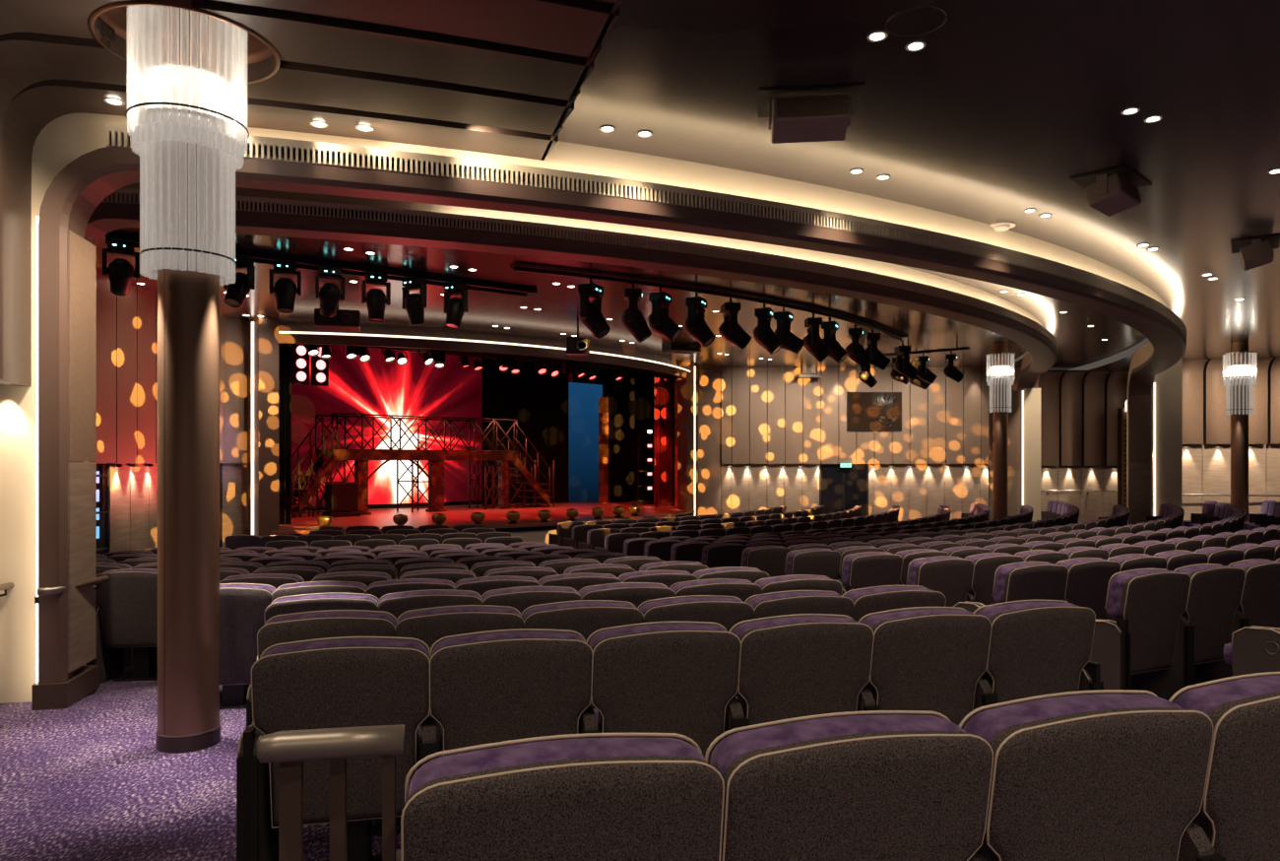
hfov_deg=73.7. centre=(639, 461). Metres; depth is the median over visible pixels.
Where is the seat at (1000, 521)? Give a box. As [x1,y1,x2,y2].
[994,518,1008,526]
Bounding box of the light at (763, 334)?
[753,302,782,354]
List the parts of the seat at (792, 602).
backrest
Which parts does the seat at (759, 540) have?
backrest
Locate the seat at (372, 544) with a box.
[354,538,395,548]
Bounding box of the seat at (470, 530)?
[461,527,495,533]
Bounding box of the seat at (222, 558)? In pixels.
[219,556,243,562]
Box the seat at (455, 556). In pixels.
[435,552,486,564]
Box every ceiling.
[0,0,597,100]
[0,25,576,379]
[0,79,560,385]
[95,227,1026,379]
[96,15,580,97]
[216,0,622,58]
[447,349,614,376]
[557,0,1279,372]
[599,0,616,2]
[891,262,1146,370]
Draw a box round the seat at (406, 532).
[385,528,421,535]
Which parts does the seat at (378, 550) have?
backrest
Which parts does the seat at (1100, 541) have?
backrest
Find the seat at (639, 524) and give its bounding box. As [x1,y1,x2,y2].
[630,521,656,527]
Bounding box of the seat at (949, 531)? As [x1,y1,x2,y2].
[938,528,965,535]
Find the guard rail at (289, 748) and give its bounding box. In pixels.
[256,723,405,860]
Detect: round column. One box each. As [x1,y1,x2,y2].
[155,9,221,753]
[993,343,1008,519]
[1230,341,1248,529]
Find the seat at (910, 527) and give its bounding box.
[896,524,918,529]
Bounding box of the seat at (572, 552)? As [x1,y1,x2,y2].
[551,548,600,558]
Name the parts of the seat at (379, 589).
backrest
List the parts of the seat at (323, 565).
backrest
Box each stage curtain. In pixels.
[278,343,291,524]
[481,357,568,505]
[605,364,651,502]
[654,372,672,506]
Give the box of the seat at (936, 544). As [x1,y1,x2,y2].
[918,540,961,551]
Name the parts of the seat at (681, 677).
armrest, seat, backrest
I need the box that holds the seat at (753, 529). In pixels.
[749,524,772,534]
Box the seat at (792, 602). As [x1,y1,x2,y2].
[744,589,854,621]
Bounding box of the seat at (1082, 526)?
[1064,522,1086,530]
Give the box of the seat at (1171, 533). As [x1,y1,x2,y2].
[1156,527,1184,539]
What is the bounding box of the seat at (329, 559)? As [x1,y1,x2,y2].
[312,554,367,567]
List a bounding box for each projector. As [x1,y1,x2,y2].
[314,304,360,331]
[661,343,701,354]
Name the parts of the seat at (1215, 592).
armrest, backrest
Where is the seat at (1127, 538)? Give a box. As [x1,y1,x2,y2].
[1112,532,1146,544]
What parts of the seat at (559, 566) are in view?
backrest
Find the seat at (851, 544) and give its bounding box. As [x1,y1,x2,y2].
[829,540,872,550]
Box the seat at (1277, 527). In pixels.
[1266,524,1279,539]
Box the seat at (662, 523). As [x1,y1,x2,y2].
[654,520,680,525]
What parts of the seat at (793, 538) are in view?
backrest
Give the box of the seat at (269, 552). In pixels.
[261,548,310,556]
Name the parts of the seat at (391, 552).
backrest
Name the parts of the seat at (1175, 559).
backrest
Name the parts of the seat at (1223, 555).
backrest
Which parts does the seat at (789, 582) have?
backrest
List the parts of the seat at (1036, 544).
backrest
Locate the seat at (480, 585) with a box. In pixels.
[453,575,540,597]
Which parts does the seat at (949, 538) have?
backrest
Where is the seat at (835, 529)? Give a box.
[827,526,848,531]
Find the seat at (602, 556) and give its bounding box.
[574,552,627,563]
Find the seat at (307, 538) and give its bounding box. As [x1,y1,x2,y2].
[296,534,333,546]
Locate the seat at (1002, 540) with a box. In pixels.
[988,535,1025,545]
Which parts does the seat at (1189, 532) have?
backrest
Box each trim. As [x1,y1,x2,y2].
[38,144,1186,684]
[67,230,96,460]
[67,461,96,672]
[83,182,1042,665]
[88,0,280,83]
[101,188,1058,348]
[105,123,1186,345]
[248,320,253,534]
[274,512,692,543]
[278,320,684,368]
[278,332,691,379]
[540,0,621,160]
[677,362,694,514]
[694,364,698,515]
[989,389,1020,469]
[989,469,1020,520]
[1024,387,1040,520]
[1129,394,1151,461]
[1129,461,1151,524]
[1155,357,1182,515]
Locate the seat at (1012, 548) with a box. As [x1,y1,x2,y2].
[983,543,1029,555]
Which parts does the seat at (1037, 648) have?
armrest, backrest, panel, frame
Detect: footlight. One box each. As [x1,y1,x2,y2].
[317,514,332,525]
[392,513,408,524]
[431,512,446,524]
[470,512,484,524]
[506,511,519,523]
[537,509,551,521]
[565,508,578,520]
[591,507,603,518]
[612,506,624,517]
[629,505,640,515]
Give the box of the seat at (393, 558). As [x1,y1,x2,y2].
[374,553,428,567]
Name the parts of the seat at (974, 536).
backrest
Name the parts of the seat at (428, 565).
backrest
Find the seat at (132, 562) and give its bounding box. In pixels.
[118,557,157,567]
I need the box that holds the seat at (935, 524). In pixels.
[929,520,946,527]
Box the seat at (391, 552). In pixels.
[377,550,428,557]
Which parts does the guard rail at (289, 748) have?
post, rail, post, post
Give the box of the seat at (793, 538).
[782,535,819,541]
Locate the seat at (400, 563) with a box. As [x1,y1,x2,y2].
[393,557,454,578]
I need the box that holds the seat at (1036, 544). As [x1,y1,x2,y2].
[1021,540,1064,551]
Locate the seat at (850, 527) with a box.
[844,525,867,529]
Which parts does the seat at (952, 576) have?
backrest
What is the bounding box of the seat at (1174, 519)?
[1162,515,1176,528]
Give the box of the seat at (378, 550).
[368,547,413,557]
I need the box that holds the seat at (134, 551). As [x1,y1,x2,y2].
[103,549,154,557]
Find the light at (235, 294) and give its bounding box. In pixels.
[223,255,255,307]
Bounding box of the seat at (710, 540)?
[682,537,719,542]
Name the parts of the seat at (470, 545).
backrest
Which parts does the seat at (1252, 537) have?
backrest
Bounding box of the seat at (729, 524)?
[722,521,746,527]
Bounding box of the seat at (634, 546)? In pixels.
[623,537,658,557]
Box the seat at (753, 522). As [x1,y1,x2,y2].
[745,519,765,526]
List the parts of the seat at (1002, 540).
backrest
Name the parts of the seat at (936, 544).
backrest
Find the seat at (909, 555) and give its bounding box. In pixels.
[895,548,949,586]
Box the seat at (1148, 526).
[1137,521,1154,531]
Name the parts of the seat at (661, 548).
backrest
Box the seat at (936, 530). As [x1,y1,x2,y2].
[916,527,941,532]
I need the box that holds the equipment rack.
[96,462,110,555]
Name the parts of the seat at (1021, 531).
backrest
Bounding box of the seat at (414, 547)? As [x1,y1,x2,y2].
[375,544,417,551]
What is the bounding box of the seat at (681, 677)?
[577,621,741,764]
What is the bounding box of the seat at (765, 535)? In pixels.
[750,533,783,539]
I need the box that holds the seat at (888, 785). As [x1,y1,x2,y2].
[704,709,993,860]
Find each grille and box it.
[776,94,848,118]
[1117,174,1141,201]
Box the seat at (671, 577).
[617,569,698,587]
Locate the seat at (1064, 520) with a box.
[1054,515,1068,525]
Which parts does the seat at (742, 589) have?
backrest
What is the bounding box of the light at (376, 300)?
[361,271,390,320]
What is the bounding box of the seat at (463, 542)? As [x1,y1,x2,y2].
[442,537,481,549]
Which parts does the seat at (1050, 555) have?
backrest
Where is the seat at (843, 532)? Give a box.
[836,529,861,535]
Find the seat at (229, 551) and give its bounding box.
[219,549,257,554]
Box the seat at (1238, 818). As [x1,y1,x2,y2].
[1168,671,1279,860]
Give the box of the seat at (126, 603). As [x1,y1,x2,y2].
[86,568,157,683]
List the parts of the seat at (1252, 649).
seat, number plate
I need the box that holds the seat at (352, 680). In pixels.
[236,636,430,860]
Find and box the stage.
[244,500,694,534]
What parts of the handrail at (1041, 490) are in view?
rail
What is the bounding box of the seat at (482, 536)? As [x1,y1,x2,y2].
[476,531,511,542]
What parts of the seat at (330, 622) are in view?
panel, backrest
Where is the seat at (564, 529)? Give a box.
[548,520,586,546]
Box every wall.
[89,272,225,552]
[219,462,222,547]
[222,317,248,548]
[573,372,676,501]
[698,365,722,514]
[720,367,989,520]
[1011,368,1021,389]
[1038,370,1129,523]
[1152,357,1279,519]
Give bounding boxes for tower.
[632,422,654,505]
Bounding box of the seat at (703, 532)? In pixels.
[697,528,725,536]
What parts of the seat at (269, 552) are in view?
backrest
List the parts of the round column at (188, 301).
trim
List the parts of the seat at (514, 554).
backrest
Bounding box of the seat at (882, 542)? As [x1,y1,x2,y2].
[866,538,907,548]
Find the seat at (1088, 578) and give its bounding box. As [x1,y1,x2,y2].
[1055,557,1120,619]
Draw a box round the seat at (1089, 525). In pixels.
[1078,520,1096,529]
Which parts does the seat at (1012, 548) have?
backrest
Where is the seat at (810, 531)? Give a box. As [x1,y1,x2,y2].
[805,528,829,533]
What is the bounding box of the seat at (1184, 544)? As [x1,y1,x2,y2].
[1164,537,1203,551]
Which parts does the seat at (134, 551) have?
backrest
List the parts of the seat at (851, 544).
backrest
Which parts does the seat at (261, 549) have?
backrest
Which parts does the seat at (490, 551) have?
backrest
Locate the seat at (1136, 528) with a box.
[1122,523,1144,533]
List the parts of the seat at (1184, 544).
backrest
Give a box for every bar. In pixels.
[105,231,536,296]
[510,260,907,340]
[883,338,969,356]
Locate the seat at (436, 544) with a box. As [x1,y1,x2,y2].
[419,543,461,549]
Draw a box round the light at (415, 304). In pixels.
[401,277,427,324]
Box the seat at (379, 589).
[365,577,455,601]
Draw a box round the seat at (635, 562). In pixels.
[603,556,664,571]
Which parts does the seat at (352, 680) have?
frame, panel, backrest, seat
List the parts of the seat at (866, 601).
backrest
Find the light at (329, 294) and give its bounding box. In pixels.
[314,265,345,317]
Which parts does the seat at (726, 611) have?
backrest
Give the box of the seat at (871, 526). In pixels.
[863,523,883,528]
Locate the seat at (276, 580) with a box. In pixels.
[219,573,304,590]
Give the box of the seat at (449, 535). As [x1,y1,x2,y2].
[442,532,476,542]
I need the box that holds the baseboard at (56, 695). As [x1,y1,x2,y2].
[31,664,99,709]
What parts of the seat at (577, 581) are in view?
backrest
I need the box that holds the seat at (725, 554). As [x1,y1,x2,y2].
[701,542,749,569]
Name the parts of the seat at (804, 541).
backrest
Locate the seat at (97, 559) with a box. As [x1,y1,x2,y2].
[96,557,117,564]
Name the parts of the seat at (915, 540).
backrest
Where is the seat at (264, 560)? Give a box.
[248,555,306,567]
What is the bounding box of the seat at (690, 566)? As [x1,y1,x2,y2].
[639,560,708,574]
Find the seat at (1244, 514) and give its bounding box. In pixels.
[1233,512,1245,529]
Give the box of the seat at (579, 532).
[563,523,603,548]
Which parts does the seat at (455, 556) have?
backrest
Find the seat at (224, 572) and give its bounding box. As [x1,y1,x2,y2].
[219,567,250,580]
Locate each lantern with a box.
[304,343,319,356]
[318,344,332,359]
[342,345,357,359]
[359,348,370,362]
[381,346,395,362]
[392,350,407,365]
[418,350,434,365]
[434,358,446,368]
[458,350,470,368]
[470,356,483,371]
[496,357,508,372]
[511,361,520,374]
[533,361,547,375]
[546,364,559,377]
[574,364,585,378]
[584,367,596,380]
[611,368,623,381]
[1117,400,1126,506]
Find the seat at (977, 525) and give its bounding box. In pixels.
[968,521,987,528]
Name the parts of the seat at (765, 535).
backrest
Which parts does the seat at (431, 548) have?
backrest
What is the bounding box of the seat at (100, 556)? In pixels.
[96,554,107,559]
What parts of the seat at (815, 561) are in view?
backrest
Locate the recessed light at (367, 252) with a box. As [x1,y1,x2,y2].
[364,251,376,255]
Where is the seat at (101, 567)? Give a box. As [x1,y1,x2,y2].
[96,562,131,574]
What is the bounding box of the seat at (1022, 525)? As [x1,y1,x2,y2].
[1013,522,1032,528]
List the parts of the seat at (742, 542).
backrest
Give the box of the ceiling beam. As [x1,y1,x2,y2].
[84,201,1057,507]
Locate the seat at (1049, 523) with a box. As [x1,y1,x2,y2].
[1038,518,1054,527]
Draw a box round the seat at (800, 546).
[788,543,834,551]
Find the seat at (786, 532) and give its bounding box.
[779,530,807,534]
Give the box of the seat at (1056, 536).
[1045,531,1076,542]
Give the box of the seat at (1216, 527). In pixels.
[1203,522,1221,535]
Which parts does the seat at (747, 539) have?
backrest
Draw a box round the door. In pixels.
[819,463,868,516]
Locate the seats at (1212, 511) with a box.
[658,500,1279,529]
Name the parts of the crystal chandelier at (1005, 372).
hanger plate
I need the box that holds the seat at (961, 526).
[954,523,973,530]
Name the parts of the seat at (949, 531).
backrest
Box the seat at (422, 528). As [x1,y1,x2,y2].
[417,524,449,532]
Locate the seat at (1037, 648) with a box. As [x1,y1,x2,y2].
[972,599,1103,715]
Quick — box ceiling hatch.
[885,5,947,36]
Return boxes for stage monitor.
[321,481,360,516]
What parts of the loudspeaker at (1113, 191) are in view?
mounting plate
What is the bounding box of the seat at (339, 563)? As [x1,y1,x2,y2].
[327,558,392,570]
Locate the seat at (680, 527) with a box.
[675,524,702,529]
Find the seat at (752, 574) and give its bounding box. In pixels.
[692,566,769,583]
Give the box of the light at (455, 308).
[443,282,468,328]
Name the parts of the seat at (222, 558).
backrest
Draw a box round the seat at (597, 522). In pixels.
[585,519,612,524]
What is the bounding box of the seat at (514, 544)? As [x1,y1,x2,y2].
[509,541,546,547]
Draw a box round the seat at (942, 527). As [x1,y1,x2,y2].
[936,525,959,529]
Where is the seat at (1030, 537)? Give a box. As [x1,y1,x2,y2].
[1018,533,1052,543]
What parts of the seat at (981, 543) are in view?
backrest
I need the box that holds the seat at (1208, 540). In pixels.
[1191,534,1226,549]
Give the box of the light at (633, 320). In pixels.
[621,282,651,342]
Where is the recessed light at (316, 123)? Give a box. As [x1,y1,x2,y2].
[309,120,328,127]
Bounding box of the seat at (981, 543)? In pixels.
[956,538,996,548]
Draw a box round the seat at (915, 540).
[901,536,939,545]
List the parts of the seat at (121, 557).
backrest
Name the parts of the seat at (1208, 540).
backrest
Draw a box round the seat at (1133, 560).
[1107,553,1166,573]
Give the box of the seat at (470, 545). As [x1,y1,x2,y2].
[464,542,506,549]
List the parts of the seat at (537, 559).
backrest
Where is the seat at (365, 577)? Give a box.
[309,571,391,587]
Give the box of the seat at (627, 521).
[611,518,637,523]
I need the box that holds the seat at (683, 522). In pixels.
[678,519,702,524]
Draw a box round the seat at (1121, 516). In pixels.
[1111,513,1124,526]
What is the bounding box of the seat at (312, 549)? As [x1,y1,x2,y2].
[281,545,322,553]
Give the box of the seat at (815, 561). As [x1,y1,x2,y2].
[773,548,840,578]
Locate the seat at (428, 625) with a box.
[394,604,524,820]
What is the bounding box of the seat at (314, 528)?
[309,525,343,530]
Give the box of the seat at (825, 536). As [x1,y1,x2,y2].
[814,533,848,540]
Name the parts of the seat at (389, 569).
backrest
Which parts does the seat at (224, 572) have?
backrest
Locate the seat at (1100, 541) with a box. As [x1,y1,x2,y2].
[1086,535,1122,548]
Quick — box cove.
[0,112,1167,703]
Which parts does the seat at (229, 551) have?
backrest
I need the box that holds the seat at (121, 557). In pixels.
[105,553,157,563]
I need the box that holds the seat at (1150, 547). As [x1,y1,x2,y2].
[1133,540,1175,555]
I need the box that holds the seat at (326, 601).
[256,592,379,659]
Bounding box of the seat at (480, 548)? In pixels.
[468,544,511,552]
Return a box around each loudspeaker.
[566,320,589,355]
[757,83,865,143]
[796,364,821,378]
[1069,165,1151,216]
[1230,234,1279,270]
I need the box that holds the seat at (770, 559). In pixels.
[740,545,791,576]
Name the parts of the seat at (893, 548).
backrest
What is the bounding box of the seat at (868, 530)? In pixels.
[858,527,883,533]
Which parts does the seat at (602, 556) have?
backrest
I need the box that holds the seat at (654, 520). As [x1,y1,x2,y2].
[636,517,659,522]
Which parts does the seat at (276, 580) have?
backrest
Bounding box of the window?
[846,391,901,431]
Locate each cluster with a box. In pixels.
[291,343,309,384]
[311,344,328,385]
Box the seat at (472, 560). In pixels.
[455,555,513,570]
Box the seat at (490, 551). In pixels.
[481,547,526,555]
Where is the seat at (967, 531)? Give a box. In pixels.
[960,528,986,533]
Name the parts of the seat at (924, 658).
armrest, backrest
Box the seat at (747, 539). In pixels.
[717,535,752,541]
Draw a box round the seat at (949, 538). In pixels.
[933,534,968,542]
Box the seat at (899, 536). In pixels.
[884,532,917,540]
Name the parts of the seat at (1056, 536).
backrest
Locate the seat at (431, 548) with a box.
[419,546,462,557]
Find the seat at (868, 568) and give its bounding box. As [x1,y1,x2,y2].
[840,551,902,596]
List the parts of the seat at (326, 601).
backrest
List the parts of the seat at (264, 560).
backrest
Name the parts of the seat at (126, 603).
panel, backrest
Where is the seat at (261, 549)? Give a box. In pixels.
[233,546,275,554]
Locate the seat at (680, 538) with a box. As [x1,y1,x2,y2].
[659,535,693,541]
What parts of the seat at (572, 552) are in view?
backrest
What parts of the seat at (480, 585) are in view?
backrest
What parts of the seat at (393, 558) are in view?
backrest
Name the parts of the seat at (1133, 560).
backrest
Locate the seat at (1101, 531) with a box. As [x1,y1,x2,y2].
[1088,526,1115,536]
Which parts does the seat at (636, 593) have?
backrest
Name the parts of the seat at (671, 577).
backrest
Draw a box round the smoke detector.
[989,221,1016,231]
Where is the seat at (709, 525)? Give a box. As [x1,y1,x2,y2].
[701,522,724,528]
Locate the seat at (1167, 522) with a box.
[1155,517,1171,527]
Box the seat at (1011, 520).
[1001,516,1015,524]
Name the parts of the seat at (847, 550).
backrest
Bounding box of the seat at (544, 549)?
[530,546,574,554]
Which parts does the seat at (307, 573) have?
backrest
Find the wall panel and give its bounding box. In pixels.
[252,317,278,535]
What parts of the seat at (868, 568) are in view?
frame, backrest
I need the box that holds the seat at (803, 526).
[792,521,811,530]
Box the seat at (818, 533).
[811,531,837,536]
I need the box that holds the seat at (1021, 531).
[1010,527,1038,536]
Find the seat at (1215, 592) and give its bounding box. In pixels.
[1138,563,1245,702]
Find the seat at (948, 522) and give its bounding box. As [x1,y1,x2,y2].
[943,519,957,525]
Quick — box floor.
[0,664,440,860]
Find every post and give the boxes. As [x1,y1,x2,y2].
[598,396,608,503]
[674,379,677,507]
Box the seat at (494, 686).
[419,628,592,767]
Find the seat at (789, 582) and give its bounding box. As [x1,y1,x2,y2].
[753,574,842,595]
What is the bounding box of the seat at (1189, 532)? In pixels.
[1174,525,1199,538]
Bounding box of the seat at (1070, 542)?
[1055,537,1095,549]
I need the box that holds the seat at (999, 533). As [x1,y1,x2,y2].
[987,529,1018,537]
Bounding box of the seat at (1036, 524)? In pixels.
[1026,520,1044,528]
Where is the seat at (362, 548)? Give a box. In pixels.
[328,545,371,552]
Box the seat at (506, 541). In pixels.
[484,536,522,545]
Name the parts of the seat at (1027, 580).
panel, backrest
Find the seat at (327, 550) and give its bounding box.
[316,548,361,556]
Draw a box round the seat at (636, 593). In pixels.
[577,581,675,609]
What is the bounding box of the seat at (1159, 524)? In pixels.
[1148,519,1163,531]
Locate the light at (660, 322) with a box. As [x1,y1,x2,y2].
[647,286,682,341]
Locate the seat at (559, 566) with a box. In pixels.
[538,558,600,574]
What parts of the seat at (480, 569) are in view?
backrest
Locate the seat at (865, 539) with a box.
[854,534,889,542]
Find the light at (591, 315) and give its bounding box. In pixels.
[577,277,610,338]
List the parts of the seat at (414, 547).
backrest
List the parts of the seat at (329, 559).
backrest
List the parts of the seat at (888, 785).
backrest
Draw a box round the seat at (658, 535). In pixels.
[639,530,670,539]
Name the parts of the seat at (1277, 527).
backrest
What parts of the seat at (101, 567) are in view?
backrest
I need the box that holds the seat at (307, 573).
[251,565,324,582]
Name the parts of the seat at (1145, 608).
panel, frame, backrest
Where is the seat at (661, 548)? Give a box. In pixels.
[643,538,681,562]
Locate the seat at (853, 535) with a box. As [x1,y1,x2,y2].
[844,531,874,538]
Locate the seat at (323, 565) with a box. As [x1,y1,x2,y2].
[263,560,329,573]
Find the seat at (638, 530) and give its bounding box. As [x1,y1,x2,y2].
[619,526,649,533]
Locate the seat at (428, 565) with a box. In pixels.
[399,562,468,575]
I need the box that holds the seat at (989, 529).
[980,526,1004,533]
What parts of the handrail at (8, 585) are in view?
rail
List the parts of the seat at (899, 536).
backrest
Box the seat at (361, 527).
[345,524,379,534]
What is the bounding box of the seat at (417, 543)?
[398,538,439,550]
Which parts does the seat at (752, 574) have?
backrest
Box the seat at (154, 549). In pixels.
[140,546,157,554]
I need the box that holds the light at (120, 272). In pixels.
[102,238,139,296]
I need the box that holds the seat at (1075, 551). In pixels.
[1058,546,1108,560]
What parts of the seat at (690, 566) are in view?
backrest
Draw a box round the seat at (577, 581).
[538,572,622,593]
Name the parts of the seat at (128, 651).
armrest, backrest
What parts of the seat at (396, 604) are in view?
backrest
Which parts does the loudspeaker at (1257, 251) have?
mounting plate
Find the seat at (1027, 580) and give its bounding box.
[953,561,1068,613]
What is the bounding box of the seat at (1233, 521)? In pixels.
[1219,518,1236,532]
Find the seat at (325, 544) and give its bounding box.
[310,539,352,549]
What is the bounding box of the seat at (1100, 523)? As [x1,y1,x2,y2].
[1088,519,1106,527]
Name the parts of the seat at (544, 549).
backrest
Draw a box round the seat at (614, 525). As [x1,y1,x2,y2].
[601,522,631,528]
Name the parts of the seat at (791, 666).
armrest, backrest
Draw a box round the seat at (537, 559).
[515,553,571,566]
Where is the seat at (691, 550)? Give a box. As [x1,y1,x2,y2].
[670,540,713,563]
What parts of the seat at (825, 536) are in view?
backrest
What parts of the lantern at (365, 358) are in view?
bulb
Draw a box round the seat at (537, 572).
[483,566,558,582]
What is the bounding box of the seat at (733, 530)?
[724,526,750,535]
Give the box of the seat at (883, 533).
[871,530,898,536]
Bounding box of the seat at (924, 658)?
[856,606,991,728]
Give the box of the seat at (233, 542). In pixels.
[224,534,261,550]
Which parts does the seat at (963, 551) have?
backrest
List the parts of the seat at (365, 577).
backrest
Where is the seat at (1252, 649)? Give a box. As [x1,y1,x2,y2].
[1223,625,1279,680]
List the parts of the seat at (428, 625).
backrest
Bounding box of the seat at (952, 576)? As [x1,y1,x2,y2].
[905,555,974,606]
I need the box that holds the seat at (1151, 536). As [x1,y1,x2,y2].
[1137,530,1166,541]
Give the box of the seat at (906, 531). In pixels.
[895,528,921,534]
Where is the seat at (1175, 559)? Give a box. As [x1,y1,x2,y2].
[1153,549,1208,571]
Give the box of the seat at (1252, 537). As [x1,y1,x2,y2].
[1235,529,1264,544]
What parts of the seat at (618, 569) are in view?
backrest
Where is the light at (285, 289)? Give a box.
[269,259,301,313]
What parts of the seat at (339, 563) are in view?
backrest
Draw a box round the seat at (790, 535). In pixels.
[782,533,812,538]
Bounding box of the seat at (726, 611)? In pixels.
[637,594,754,697]
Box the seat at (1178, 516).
[1167,514,1180,528]
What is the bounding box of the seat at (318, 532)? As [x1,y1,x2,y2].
[309,529,345,535]
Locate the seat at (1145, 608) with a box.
[1088,568,1190,694]
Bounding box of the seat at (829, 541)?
[821,536,858,545]
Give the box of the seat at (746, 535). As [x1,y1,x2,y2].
[724,533,755,537]
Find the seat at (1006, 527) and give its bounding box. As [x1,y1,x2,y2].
[998,524,1020,530]
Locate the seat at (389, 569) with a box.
[326,564,397,580]
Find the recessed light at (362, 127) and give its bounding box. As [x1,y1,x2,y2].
[355,124,373,131]
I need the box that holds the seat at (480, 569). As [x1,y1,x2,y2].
[470,560,535,577]
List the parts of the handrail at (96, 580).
rail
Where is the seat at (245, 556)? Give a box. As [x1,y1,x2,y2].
[219,552,267,561]
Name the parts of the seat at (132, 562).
backrest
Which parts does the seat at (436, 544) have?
backrest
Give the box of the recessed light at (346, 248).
[342,247,354,251]
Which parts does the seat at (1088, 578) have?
backrest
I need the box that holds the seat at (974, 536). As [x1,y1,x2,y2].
[961,531,995,539]
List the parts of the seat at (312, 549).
backrest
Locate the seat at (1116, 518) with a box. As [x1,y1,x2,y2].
[1105,515,1119,526]
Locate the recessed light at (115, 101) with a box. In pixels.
[103,97,125,106]
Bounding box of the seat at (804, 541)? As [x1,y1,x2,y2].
[785,538,825,546]
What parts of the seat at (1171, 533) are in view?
backrest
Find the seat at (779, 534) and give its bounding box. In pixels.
[753,532,782,535]
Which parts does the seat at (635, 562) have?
backrest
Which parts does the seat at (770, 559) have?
backrest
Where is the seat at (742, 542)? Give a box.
[711,538,751,545]
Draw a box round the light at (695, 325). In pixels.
[684,291,715,346]
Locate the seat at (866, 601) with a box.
[842,584,945,623]
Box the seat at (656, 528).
[648,525,676,531]
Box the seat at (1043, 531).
[1031,526,1056,534]
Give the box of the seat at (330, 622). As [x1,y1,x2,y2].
[246,609,397,726]
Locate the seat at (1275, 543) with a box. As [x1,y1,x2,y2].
[1261,539,1279,561]
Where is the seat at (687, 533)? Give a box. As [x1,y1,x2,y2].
[669,529,700,537]
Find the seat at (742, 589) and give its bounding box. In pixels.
[669,577,762,602]
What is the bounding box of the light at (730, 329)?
[718,296,751,349]
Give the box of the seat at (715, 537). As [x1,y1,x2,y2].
[695,535,724,539]
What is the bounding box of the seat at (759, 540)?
[748,537,786,543]
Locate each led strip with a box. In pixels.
[36,216,39,682]
[251,321,254,534]
[278,330,690,372]
[694,366,695,515]
[1022,389,1023,505]
[1153,382,1155,515]
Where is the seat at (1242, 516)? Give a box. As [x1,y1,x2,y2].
[1230,514,1244,531]
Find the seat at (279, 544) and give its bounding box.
[265,539,308,550]
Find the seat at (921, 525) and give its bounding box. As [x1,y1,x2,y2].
[914,522,933,528]
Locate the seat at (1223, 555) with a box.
[1194,546,1244,566]
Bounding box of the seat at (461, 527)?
[452,523,485,532]
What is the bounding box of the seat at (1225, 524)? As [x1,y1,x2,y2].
[1212,520,1230,533]
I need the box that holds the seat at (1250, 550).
[1229,542,1275,561]
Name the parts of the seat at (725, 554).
backrest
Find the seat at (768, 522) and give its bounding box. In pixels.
[762,518,782,525]
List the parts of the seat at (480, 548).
backrest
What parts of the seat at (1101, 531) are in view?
backrest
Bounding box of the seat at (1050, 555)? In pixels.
[1014,549,1069,564]
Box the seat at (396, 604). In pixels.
[377,588,482,751]
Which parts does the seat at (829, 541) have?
backrest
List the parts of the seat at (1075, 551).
backrest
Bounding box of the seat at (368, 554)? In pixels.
[325,551,376,559]
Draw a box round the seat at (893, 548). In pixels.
[880,543,925,554]
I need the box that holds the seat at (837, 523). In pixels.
[825,518,841,528]
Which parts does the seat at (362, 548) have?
backrest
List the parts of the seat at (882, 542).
backrest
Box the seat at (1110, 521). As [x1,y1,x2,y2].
[1098,517,1113,527]
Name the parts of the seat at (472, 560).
backrest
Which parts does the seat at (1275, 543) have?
backrest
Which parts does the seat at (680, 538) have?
backrest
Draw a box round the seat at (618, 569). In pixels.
[563,563,636,577]
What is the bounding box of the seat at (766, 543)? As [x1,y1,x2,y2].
[745,540,788,547]
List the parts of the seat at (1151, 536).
backrest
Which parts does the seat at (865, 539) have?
backrest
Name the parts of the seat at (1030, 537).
backrest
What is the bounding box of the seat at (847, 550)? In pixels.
[834,545,885,586]
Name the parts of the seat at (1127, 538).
backrest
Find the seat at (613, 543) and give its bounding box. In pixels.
[594,532,639,553]
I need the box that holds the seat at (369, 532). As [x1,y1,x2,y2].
[347,528,383,535]
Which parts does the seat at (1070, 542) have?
backrest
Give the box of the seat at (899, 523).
[895,520,908,525]
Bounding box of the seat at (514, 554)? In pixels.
[494,550,544,560]
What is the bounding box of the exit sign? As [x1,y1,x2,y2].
[839,462,851,467]
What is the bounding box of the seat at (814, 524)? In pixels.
[808,520,828,528]
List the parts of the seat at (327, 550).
backrest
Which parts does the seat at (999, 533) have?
backrest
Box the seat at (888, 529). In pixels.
[878,526,901,531]
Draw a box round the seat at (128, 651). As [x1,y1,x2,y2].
[124,562,157,666]
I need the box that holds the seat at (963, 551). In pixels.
[941,545,991,558]
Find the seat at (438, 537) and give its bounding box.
[405,532,442,543]
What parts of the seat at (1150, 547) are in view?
backrest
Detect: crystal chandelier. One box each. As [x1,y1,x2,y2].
[125,4,249,285]
[985,352,1015,412]
[1221,351,1257,415]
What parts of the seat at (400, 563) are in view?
backrest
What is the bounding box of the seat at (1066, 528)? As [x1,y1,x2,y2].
[1052,524,1072,532]
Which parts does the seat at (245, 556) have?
backrest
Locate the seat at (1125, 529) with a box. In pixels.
[1108,525,1131,534]
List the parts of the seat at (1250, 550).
backrest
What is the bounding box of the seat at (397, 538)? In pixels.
[369,533,405,544]
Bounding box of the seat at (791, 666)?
[723,613,873,738]
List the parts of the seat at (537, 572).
backrest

